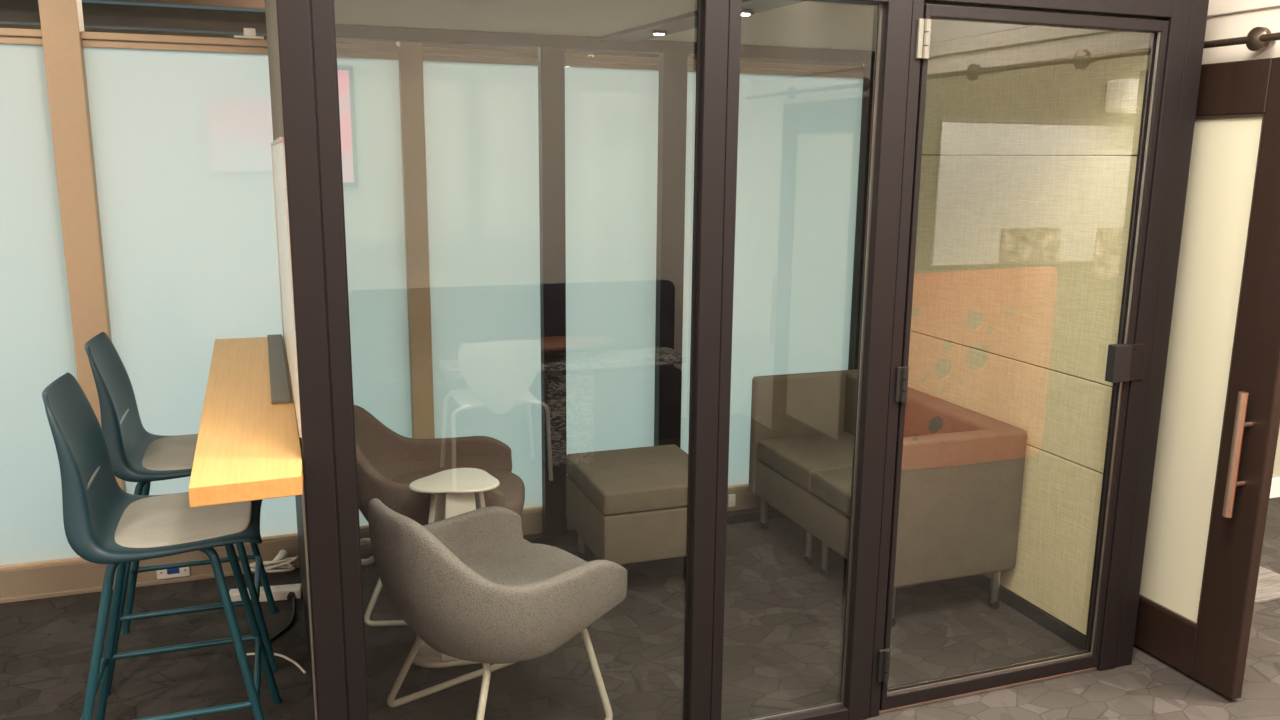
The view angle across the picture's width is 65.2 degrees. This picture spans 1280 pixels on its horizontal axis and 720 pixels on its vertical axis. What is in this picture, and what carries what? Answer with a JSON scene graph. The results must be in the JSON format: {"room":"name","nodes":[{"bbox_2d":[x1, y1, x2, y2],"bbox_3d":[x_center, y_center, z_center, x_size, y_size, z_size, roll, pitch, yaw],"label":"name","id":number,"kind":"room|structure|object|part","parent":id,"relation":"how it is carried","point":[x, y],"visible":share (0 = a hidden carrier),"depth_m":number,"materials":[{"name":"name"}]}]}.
{"room":"common room","nodes":[
{"label":"common room","id":0,"kind":"room"},
{"bbox_2d":[0,24,862,66],"bbox_3d":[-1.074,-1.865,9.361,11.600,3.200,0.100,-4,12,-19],"label":"beam","id":1,"kind":"structure","parent":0,"point":[1,25],"depth_m":8.87,"materials":[{"name":"brown wood"}]},
{"bbox_2d":[0,497,1279,719],"bbox_3d":[0.675,0.755,4.849,11.600,0.100,10.600,-4,12,-19],"label":"floor","id":2,"kind":"structure","parent":0,"point":[784,619],"depth_m":3.34,"materials":[{"name":"carpet"}]},
{"bbox_2d":[42,372,281,719],"bbox_3d":[-1.262,0.576,2.674,0.512,1.085,0.460,-4,12,-19],"label":"bar stool","id":3,"kind":"object","parent":2,"relation":"on","point":[104,523],"visible":0.92,"depth_m":2.58,"materials":[{"name":"blue plastic"}]},
{"bbox_3d":[-1.347,0.818,2.512,0.036,0.674,0.241,10,15,38],"label":"leg","id":4,"kind":"part","parent":3,"relation":"part of","materials":[{"name":"blue metal"}]},
{"bbox_3d":[-1.459,0.754,2.820,0.241,0.674,0.036,3,12,11],"label":"leg","id":5,"kind":"part","parent":3,"relation":"part of","materials":[{"name":"blue metal"}]},
{"bbox_3d":[-1.059,0.800,2.614,0.224,0.674,0.033,3,12,14],"label":"leg","id":6,"kind":"part","parent":3,"relation":"part of","materials":[{"name":"blue metal"}]},
{"bbox_3d":[-1.170,0.736,2.920,0.033,0.674,0.224,9,14,35],"label":"leg","id":7,"kind":"part","parent":3,"relation":"part of","materials":[{"name":"blue metal"}]},
{"bbox_2d":[84,332,277,695],"bbox_3d":[-1.490,0.453,3.270,0.512,1.085,0.460,-4,12,-19],"label":"bar stool","id":8,"kind":"object","parent":2,"relation":"on","point":[143,457],"visible":0.71,"depth_m":3.17,"materials":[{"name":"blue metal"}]},
{"bbox_3d":[-1.575,0.694,3.108,0.036,0.674,0.241,10,15,38],"label":"leg","id":9,"kind":"part","parent":8,"relation":"part of","materials":[{"name":"blue metal"}]},
{"bbox_3d":[-1.687,0.630,3.416,0.241,0.674,0.036,3,12,11],"label":"leg","id":10,"kind":"part","parent":8,"relation":"part of","materials":[{"name":"blue metal"}]},
{"bbox_3d":[-1.287,0.676,3.210,0.224,0.674,0.033,3,12,14],"label":"leg","id":11,"kind":"part","parent":8,"relation":"part of","materials":[{"name":"blue metal"}]},
{"bbox_3d":[-1.398,0.613,3.516,0.033,0.674,0.224,9,14,35],"label":"leg","id":12,"kind":"part","parent":8,"relation":"part of","materials":[{"name":"blue metal"}]},
{"bbox_2d":[229,584,301,601],"bbox_3d":[-1.408,0.883,3.758,0.260,0.044,0.078,-2,12,-13],"label":"power strip","id":13,"kind":"object","parent":2,"relation":"on","point":[280,592],"visible":0.55,"depth_m":3.75,"materials":[{"name":"white plastic"}]},
{"bbox_2d":[270,585,279,589],"bbox_3d":[-1.380,0.860,3.771,0.036,0.004,0.036,-2,12,-13],"label":"outlet","id":14,"kind":"object","parent":13,"relation":"attached to","point":[277,587],"depth_m":3.77,"materials":[{"name":"white paint"}]},
{"bbox_2d":[285,584,295,588],"bbox_3d":[-1.324,0.858,3.784,0.036,0.004,0.036,-2,12,-13],"label":"outlet","id":15,"kind":"object","parent":13,"relation":"attached to","point":[290,586],"depth_m":3.78,"materials":[{"name":"white paint"}]},
{"bbox_2d":[249,550,298,572],"bbox_3d":[-1.459,0.804,3.967,0.201,0.074,0.091,-4,12,-19],"label":"cable","id":16,"kind":"object","parent":2,"relation":"on","point":[281,559],"visible":0.76,"depth_m":3.96,"materials":[{"name":"plastic"}]},
{"bbox_2d":[246,653,305,673],"bbox_3d":[-1.194,0.993,3.310,0.276,0.008,0.060,6,13,24],"label":"cord","id":17,"kind":"object","parent":2,"relation":"on","point":[247,654],"visible":0.66,"depth_m":3.31,"materials":[{"name":"white plastic"}]},
{"bbox_2d":[270,597,295,641],"bbox_3d":[-1.266,0.930,3.562,0.055,0.031,0.343,0,12,-1],"label":"cable","id":18,"kind":"object","parent":2,"relation":"on","point":[290,623],"visible":0.89,"depth_m":3.55,"materials":[{"name":"plastic"}]},
{"bbox_2d":[354,405,524,626],"bbox_3d":[-0.769,0.540,3.740,0.674,0.731,0.610,0,12,-5],"label":"lounge chair","id":19,"kind":"object","parent":2,"relation":"on","point":[388,461],"visible":0.54,"depth_m":3.84,"materials":[{"name":"brown fabric"}]},
{"bbox_3d":[-0.744,0.772,3.609,0.485,0.330,0.158,0,12,-5],"label":"sled leg","id":20,"kind":"part","parent":19,"relation":"part of","materials":[{"name":"beige metal"}]},
{"bbox_2d":[392,469,524,514],"bbox_3d":[-0.698,0.518,3.741,0.530,0.080,0.504,0,12,-5],"label":"seat cushion","id":21,"kind":"object","parent":19,"relation":"on","point":[511,485],"depth_m":3.83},
{"bbox_2d":[409,468,499,667],"bbox_3d":[-0.614,0.683,3.362,0.347,0.597,0.305,-4,12,-19],"label":"side table","id":22,"kind":"object","parent":2,"relation":"on","point":[457,491],"visible":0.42,"depth_m":3.27,"materials":[{"name":"white plastic"}]},
{"bbox_3d":[-0.694,0.678,3.365,0.079,0.555,0.170,3,12,11],"label":"leg","id":23,"kind":"part","parent":22,"relation":"part of","materials":[{"name":"white plastic"}]},
{"bbox_3d":[-0.578,0.700,3.263,0.170,0.555,0.082,-4,12,-19],"label":"leg","id":24,"kind":"part","parent":22,"relation":"part of","materials":[{"name":"white plastic"}]},
{"bbox_3d":[-0.546,0.670,3.413,0.170,0.555,0.079,11,15,41],"label":"leg","id":25,"kind":"part","parent":22,"relation":"part of","materials":[{"name":"white plastic"}]},
{"bbox_2d":[368,498,626,719],"bbox_3d":[-0.430,0.712,2.913,0.674,0.731,0.609,-9,15,-39],"label":"lounge chair","id":26,"kind":"object","parent":2,"relation":"on","point":[470,586],"visible":1,"depth_m":2.68,"materials":[{"name":"grey fabric"}]},
{"bbox_3d":[-0.534,0.879,3.094,0.485,0.330,0.158,-9,15,-39],"label":"sled leg","id":27,"kind":"part","parent":26,"relation":"part of","materials":[{"name":"beige metal"}]},
{"bbox_2d":[459,543,586,585],"bbox_3d":[-0.375,0.681,2.953,0.530,0.080,0.504,-9,15,-39],"label":"seat cushion","id":28,"kind":"object","parent":26,"relation":"on","point":[511,564],"depth_m":3.07,"materials":[{"name":"grey fabric"}]},
{"bbox_3d":[-0.309,0.935,2.828,0.485,0.330,0.158,-9,15,-39],"label":"sled leg","id":29,"kind":"part","parent":26,"relation":"part of","materials":[{"name":"beige metal"}]},
{"bbox_2d":[566,444,687,564],"bbox_3d":[0.009,0.640,4.007,0.490,0.447,0.530,-4,12,-19],"label":"ottoman","id":30,"kind":"object","parent":2,"relation":"on","point":[629,505],"visible":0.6,"depth_m":3.77,"materials":[{"name":"beige fabric"}]},
{"bbox_3d":[-0.242,0.736,4.163,0.031,0.132,0.031,-4,12,-19],"label":"leg","id":31,"kind":"part","parent":30,"relation":"part of","materials":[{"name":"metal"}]},
{"bbox_2d":[566,444,687,515],"bbox_3d":[0.011,0.466,3.972,0.490,0.090,0.530,-4,12,-19],"label":"seat cushion","id":32,"kind":"object","parent":30,"relation":"on","point":[651,480],"depth_m":3.83,"materials":[{"name":"beige fabric"}]},
{"bbox_2d":[265,0,1208,719],"bbox_3d":[0.151,-0.141,3.460,2.604,2.200,1.696,-4,12,-19],"label":"booth","id":33,"kind":"object","parent":2,"relation":"on","point":[1024,165],"visible":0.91,"depth_m":3.18,"materials":[{"name":"clear glass"}]},
{"bbox_2d":[189,336,302,506],"bbox_3d":[-1.159,0.165,2.991,0.248,0.160,1.828,-4,12,-21],"label":"countertop","id":34,"kind":"structure","parent":33,"relation":"attached to","point":[248,448],"depth_m":2.48,"materials":[{"name":"brown wood"}]},
{"bbox_2d":[267,334,290,403],"bbox_3d":[-1.199,0.013,3.307,0.052,0.012,1.101,-4,12,-20],"label":"cable tray","id":35,"kind":"object","parent":34,"relation":"on","point":[279,384],"visible":1,"depth_m":3.16,"materials":[{"name":"grey metal"}]},
{"bbox_2d":[271,137,301,436],"bbox_3d":[-1.058,-0.293,2.967,0.010,0.700,1.475,-4,12,-20],"label":"whiteboard","id":36,"kind":"object","parent":33,"relation":"attached to","point":[277,146],"visible":0.9,"depth_m":2.64,"materials":[{"name":"white ceramic"}]},
{"bbox_3d":[-1.054,-0.631,2.898,0.009,0.010,1.475,-4,12,-20],"label":"edge trim","id":37,"kind":"part","parent":36,"relation":"part of","materials":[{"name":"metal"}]},
{"bbox_3d":[-1.313,-0.431,3.631,0.010,0.700,0.025,-4,12,-19],"label":"edge trim","id":38,"kind":"part","parent":36,"relation":"part of","materials":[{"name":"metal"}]},
{"bbox_3d":[-0.804,0.710,2.456,0.008,0.914,0.070,-4,12,-19],"label":"edge trim","id":39,"kind":"part","parent":33,"relation":"part of","materials":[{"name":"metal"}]},
{"bbox_3d":[-0.728,0.083,2.314,0.113,2.200,0.055,-4,12,-19],"label":"post","id":40,"kind":"part","parent":33,"relation":"part of","materials":[{"name":"brown metal"}]},
{"bbox_3d":[-0.360,-0.239,4.141,0.095,2.110,0.060,-4,12,-19],"label":"post","id":41,"kind":"part","parent":33,"relation":"part of","materials":[{"name":"brown metal"}]},
{"bbox_3d":[-0.156,0.762,4.421,2.490,0.040,0.063,-4,12,-19],"label":"rail","id":42,"kind":"part","parent":33,"relation":"part of","materials":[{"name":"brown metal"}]},
{"bbox_2d":[651,30,666,34],"bbox_3d":[0.069,-1.188,3.629,0.060,0.014,0.060,-4,12,-19],"label":"spotlight","id":43,"kind":"object","parent":33,"relation":"attached to","point":[653,32],"visible":1,"depth_m":3.61,"materials":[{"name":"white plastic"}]},
{"bbox_3d":[0.127,-0.269,4.312,0.106,2.110,0.060,-4,12,-19],"label":"post","id":44,"kind":"part","parent":33,"relation":"part of","materials":[{"name":"brown metal"}]},
{"bbox_3d":[0.187,0.027,2.636,0.098,2.200,0.055,-4,12,-19],"label":"post","id":45,"kind":"part","parent":33,"relation":"part of","materials":[{"name":"brown metal"}]},
{"bbox_3d":[0.166,-1.164,3.292,2.570,0.048,1.625,-4,12,-19],"label":"ceiling panel","id":46,"kind":"part","parent":33,"relation":"part of","materials":[{"name":"paint"}]},
{"bbox_2d":[741,9,753,15],"bbox_3d":[0.323,-1.078,3.104,0.060,0.014,0.060,-4,12,-19],"label":"spotlight","id":47,"kind":"object","parent":33,"relation":"attached to","point":[745,12],"visible":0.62,"depth_m":3.08,"materials":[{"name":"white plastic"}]},
{"bbox_3d":[0.417,1.068,2.935,0.414,0.045,0.055,-4,12,-19],"label":"rail","id":48,"kind":"part","parent":33,"relation":"part of","materials":[{"name":"brown metal"}]},
{"bbox_3d":[1.009,-0.323,4.623,0.031,2.110,0.060,-4,12,-19],"label":"post","id":49,"kind":"part","parent":33,"relation":"part of","materials":[{"name":"brown metal"}]},
{"bbox_3d":[0.674,-0.003,2.807,0.110,2.200,0.055,-4,12,-19],"label":"post","id":50,"kind":"part","parent":33,"relation":"part of","materials":[{"name":"brown metal"}]},
{"bbox_3d":[1.292,0.093,3.959,0.012,0.291,1.613,-4,12,-19],"label":"acoustic panel","id":51,"kind":"part","parent":33,"relation":"part of","materials":[{"name":"beige fabric"}]},
{"bbox_3d":[1.297,-0.413,3.856,0.012,0.734,1.613,-4,12,-19],"label":"acoustic panel","id":52,"kind":"part","parent":33,"relation":"part of","materials":[{"name":"beige fabric"}]},
{"bbox_3d":[1.289,0.839,4.085,0.020,0.053,1.563,-4,12,-19],"label":"skirting","id":53,"kind":"part","parent":33,"relation":"part of","materials":[{"name":"black plastic"}]},
{"bbox_3d":[1.123,0.035,2.978,0.830,2.034,0.046,-4,12,-19],"label":"door","id":54,"kind":"part","parent":33,"relation":"part of","materials":[{"name":"clear glass"}]},
{"bbox_3d":[1.303,-0.992,3.738,0.012,0.440,1.613,-4,12,-19],"label":"acoustic panel","id":55,"kind":"part","parent":33,"relation":"part of","materials":[{"name":"beige fabric"}]},
{"bbox_3d":[1.288,0.522,4.046,0.012,0.576,1.613,-4,12,-19],"label":"acoustic panel","id":56,"kind":"part","parent":33,"relation":"part of","materials":[{"name":"beige fabric"}]},
{"bbox_3d":[1.533,0.007,3.091,0.064,0.115,0.015,-4,12,-19],"label":"strike plate","id":57,"kind":"part","parent":33,"relation":"part of","materials":[{"name":"brown metal"}]},
{"bbox_3d":[1.583,-0.059,3.127,0.138,2.200,0.055,-4,12,-19],"label":"post","id":58,"kind":"part","parent":33,"relation":"part of","materials":[{"name":"brown metal"}]},
{"bbox_2d":[748,369,1026,626],"bbox_3d":[0.945,0.504,4.087,0.569,0.701,1.120,-4,12,-19],"label":"sofa","id":59,"kind":"object","parent":2,"relation":"on","point":[962,471],"visible":0.84,"depth_m":3.74,"materials":[{"name":"grey fabric"}]},
{"bbox_3d":[0.562,0.669,4.524,0.031,0.137,0.031,-4,12,-19],"label":"leg","id":60,"kind":"part","parent":59,"relation":"part of","materials":[{"name":"metal"}]},
{"bbox_3d":[0.761,0.324,4.558,0.557,0.540,0.060,-4,12,-19],"label":"arm","id":61,"kind":"part","parent":59,"relation":"part of","materials":[{"name":"grey fabric"}]},
{"bbox_2d":[758,432,853,492],"bbox_3d":[0.812,0.430,4.289,0.453,0.100,0.478,-4,12,-19],"label":"seat cushion","id":62,"kind":"object","parent":59,"relation":"on","point":[793,458],"depth_m":4.26,"materials":[{"name":"grey fabric"}]},
{"bbox_3d":[0.703,0.749,4.137,0.031,0.137,0.031,-4,12,-19],"label":"leg","id":63,"kind":"part","parent":59,"relation":"part of","materials":[{"name":"metal"}]},
{"bbox_3d":[0.747,0.774,4.017,0.031,0.137,0.031,-4,12,-19],"label":"leg","id":64,"kind":"part","parent":59,"relation":"part of","materials":[{"name":"metal"}]},
{"bbox_2d":[812,467,851,517],"bbox_3d":[0.975,0.522,3.842,0.453,0.100,0.488,-4,12,-19],"label":"seat cushion","id":65,"kind":"object","parent":59,"relation":"on","point":[831,486],"depth_m":3.88,"materials":[{"name":"grey fabric"}]},
{"bbox_3d":[0.901,0.862,3.593,0.031,0.137,0.031,-4,12,-19],"label":"leg","id":66,"kind":"part","parent":59,"relation":"part of","materials":[{"name":"metal"}]},
{"bbox_3d":[1.157,0.412,4.146,0.120,0.536,1.116,-4,12,-19],"label":"backrest","id":67,"kind":"part","parent":59,"relation":"part of","materials":[{"name":"grey fabric"}]},
{"bbox_3d":[1.116,0.526,3.585,0.557,0.540,0.070,-4,12,-19],"label":"arm","id":68,"kind":"part","parent":59,"relation":"part of","materials":[{"name":"grey fabric"}]},
{"bbox_3d":[1.330,0.835,3.743,0.031,0.137,0.031,-4,12,-19],"label":"leg","id":69,"kind":"part","parent":59,"relation":"part of","materials":[{"name":"metal"}]},
{"bbox_2d":[1254,566,1279,603],"bbox_3d":[2.195,0.866,4.098,0.750,0.012,0.650,-4,12,-19],"label":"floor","id":70,"kind":"structure","parent":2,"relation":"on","point":[1268,584],"depth_m":3.95,"materials":[{"name":"beige wood"}]},
{"bbox_2d":[680,59,863,489],"bbox_3d":[0.597,-0.546,4.535,0.925,2.327,0.062,-4,12,-19],"label":"window","id":71,"kind":"structure","parent":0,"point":[799,125],"depth_m":4.55,"materials":[{"name":"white glass"}]},
{"bbox_3d":[0.605,-1.274,4.387,0.925,0.050,0.062,-4,12,-19],"label":"transom rail","id":72,"kind":"part","parent":71,"relation":"part of","materials":[{"name":"brown wood"}]},
{"bbox_2d":[1202,6,1279,63],"bbox_3d":[2.173,-0.165,2.426,0.120,2.700,5.176,-4,12,-19],"label":"wall","id":73,"kind":"structure","parent":0,"point":[1233,25],"depth_m":3.06,"materials":[{"name":"beige paint"}]},
{"bbox_2d":[0,28,86,570],"bbox_3d":[-2.503,-0.355,3.443,0.940,2.327,0.062,-4,12,-19],"label":"window","id":74,"kind":"structure","parent":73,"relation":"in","point":[37,348],"depth_m":3.60,"materials":[{"name":"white glass"}]},
{"bbox_3d":[-2.496,-1.084,3.295,0.940,0.050,0.062,-4,12,-19],"label":"transom rail","id":75,"kind":"part","parent":74,"relation":"part of","materials":[{"name":"brown wood"}]},
{"bbox_2d":[38,0,126,492],"bbox_3d":[-2.008,-0.386,3.621,0.115,2.327,0.115,-4,12,-19],"label":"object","id":76,"kind":"structure","parent":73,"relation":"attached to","point":[62,23],"depth_m":3.52,"materials":[{"name":"brown wood"}]},
{"bbox_2d":[81,31,411,544],"bbox_3d":[-1.445,-0.420,3.816,1.078,2.327,0.062,-4,12,-19],"label":"window","id":77,"kind":"structure","parent":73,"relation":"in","point":[182,130],"depth_m":3.76,"materials":[{"name":"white glass"}]},
{"bbox_3d":[-1.437,-1.149,3.668,1.078,0.050,0.062,-4,12,-19],"label":"transom rail","id":78,"kind":"part","parent":77,"relation":"part of","materials":[{"name":"brown wood"}]},
{"bbox_2d":[234,28,263,39],"bbox_3d":[-1.419,-1.184,3.626,0.100,0.036,0.032,-4,12,-19],"label":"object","id":79,"kind":"structure","parent":77,"relation":"attached to","point":[249,33],"depth_m":3.62,"materials":[{"name":"white plastic"}]},
{"bbox_2d":[0,488,770,603],"bbox_3d":[-1.756,0.796,3.966,6.330,0.123,0.100,-4,12,-19],"label":"baseboard","id":80,"kind":"structure","parent":73,"relation":"attached to","point":[49,581],"depth_m":3.87,"materials":[{"name":"beige paint"}]},
{"bbox_2d":[156,567,189,578],"bbox_3d":[-1.818,0.822,3.896,0.118,0.056,0.013,-4,12,-19],"label":"wall socket","id":81,"kind":"object","parent":80,"relation":"attached to","point":[184,571],"visible":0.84,"depth_m":3.89,"materials":[{"name":"white plastic"}]},
{"bbox_2d":[360,538,373,564],"bbox_3d":[-1.102,0.765,3.986,0.102,0.113,0.024,-4,12,-19],"label":"cable loop","id":82,"kind":"object","parent":80,"relation":"attached to","point":[370,560],"visible":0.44,"depth_m":3.98,"materials":[{"name":"white plastic"}]},
{"bbox_2d":[396,42,434,438],"bbox_3d":[-0.898,-0.454,4.012,0.085,2.327,0.115,-4,12,-19],"label":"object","id":83,"kind":"structure","parent":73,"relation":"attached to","point":[411,86],"depth_m":3.95,"materials":[{"name":"brown wood"}]},
{"bbox_2d":[422,47,658,512],"bbox_3d":[-0.381,-0.485,4.191,1.012,2.327,0.062,-4,12,-19],"label":"window","id":84,"kind":"structure","parent":73,"relation":"in","point":[481,106],"depth_m":4.19,"materials":[{"name":"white glass"}]},
{"bbox_3d":[-0.373,-1.214,4.042,1.012,0.050,0.062,-4,12,-19],"label":"transom rail","id":85,"kind":"part","parent":84,"relation":"part of","materials":[{"name":"brown wood"}]},
{"bbox_2d":[728,494,735,506],"bbox_3d":[0.431,0.659,4.682,0.035,0.060,0.014,-4,12,-19],"label":"wall socket","id":86,"kind":"object","parent":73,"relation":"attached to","point":[731,498],"visible":1,"depth_m":4.68,"materials":[{"name":"white plastic"}]},
{"bbox_2d":[1134,27,1279,699],"bbox_3d":[2.052,0.173,2.384,0.148,2.027,4.850,-4,12,-19],"label":"sliding door","id":87,"kind":"structure","parent":73,"relation":"in","point":[1219,425],"depth_m":3.09,"materials":[{"name":"brown wood"}]},
{"bbox_3d":[1.714,0.013,3.333,0.008,1.620,0.602,-4,12,-19],"label":"frosted panel","id":88,"kind":"part","parent":87,"relation":"part of","materials":[{"name":"white glass"}]},
{"bbox_3d":[1.798,0.284,2.997,0.063,0.385,0.027,-4,12,-19],"label":"pull handle","id":89,"kind":"part","parent":87,"relation":"part of","materials":[{"name":"brown metal"}]},
{"bbox_3d":[2.093,-0.789,2.200,0.082,0.068,4.850,-4,12,-19],"label":"door rail","id":90,"kind":"part","parent":87,"relation":"part of","materials":[{"name":"silver metal"}]},
{"bbox_2d":[1207,0,1279,16],"bbox_3d":[2.128,-0.969,2.211,0.015,0.160,5.116,-4,12,-19],"label":"trim","id":91,"kind":"structure","parent":73,"relation":"attached to","point":[1216,7],"depth_m":3.05,"materials":[{"name":"beige paint"}]},
{"bbox_2d":[1272,427,1279,477],"bbox_3d":[3.961,-0.691,5.098,5.080,2.700,0.100,-4,12,-19],"label":"wall","id":92,"kind":"structure","parent":0,"point":[1276,471],"depth_m":5.01,"materials":[{"name":"white paint"}]},
{"bbox_2d":[1269,477,1279,497],"bbox_3d":[3.926,0.597,5.286,4.970,0.100,0.020,-4,12,-19],"label":"baseboard","id":93,"kind":"structure","parent":92,"relation":"attached to","point":[1275,485],"depth_m":5.01,"materials":[{"name":"white paint"}]},
{"bbox_3d":[-0.200,-2.423,6.781,11.600,0.100,5.234,-4,12,-19],"label":"ceiling","id":94,"kind":"structure","parent":0,"visible":0},
{"bbox_2d":[81,0,264,11],"bbox_3d":[-0.106,-2.241,6.546,11.600,0.160,0.140,-4,12,-19],"label":"trim","id":95,"kind":"structure","parent":94,"relation":"attached to","point":[234,5],"depth_m":5.67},
{"bbox_2d":[0,0,862,63],"bbox_3d":[-0.543,-2.490,7.745,11.600,0.160,0.140,-4,12,-19],"label":"trim","id":96,"kind":"structure","parent":94,"relation":"attached to","point":[20,12],"depth_m":6.72,"materials":[{"name":"brown wood"}]}
]}

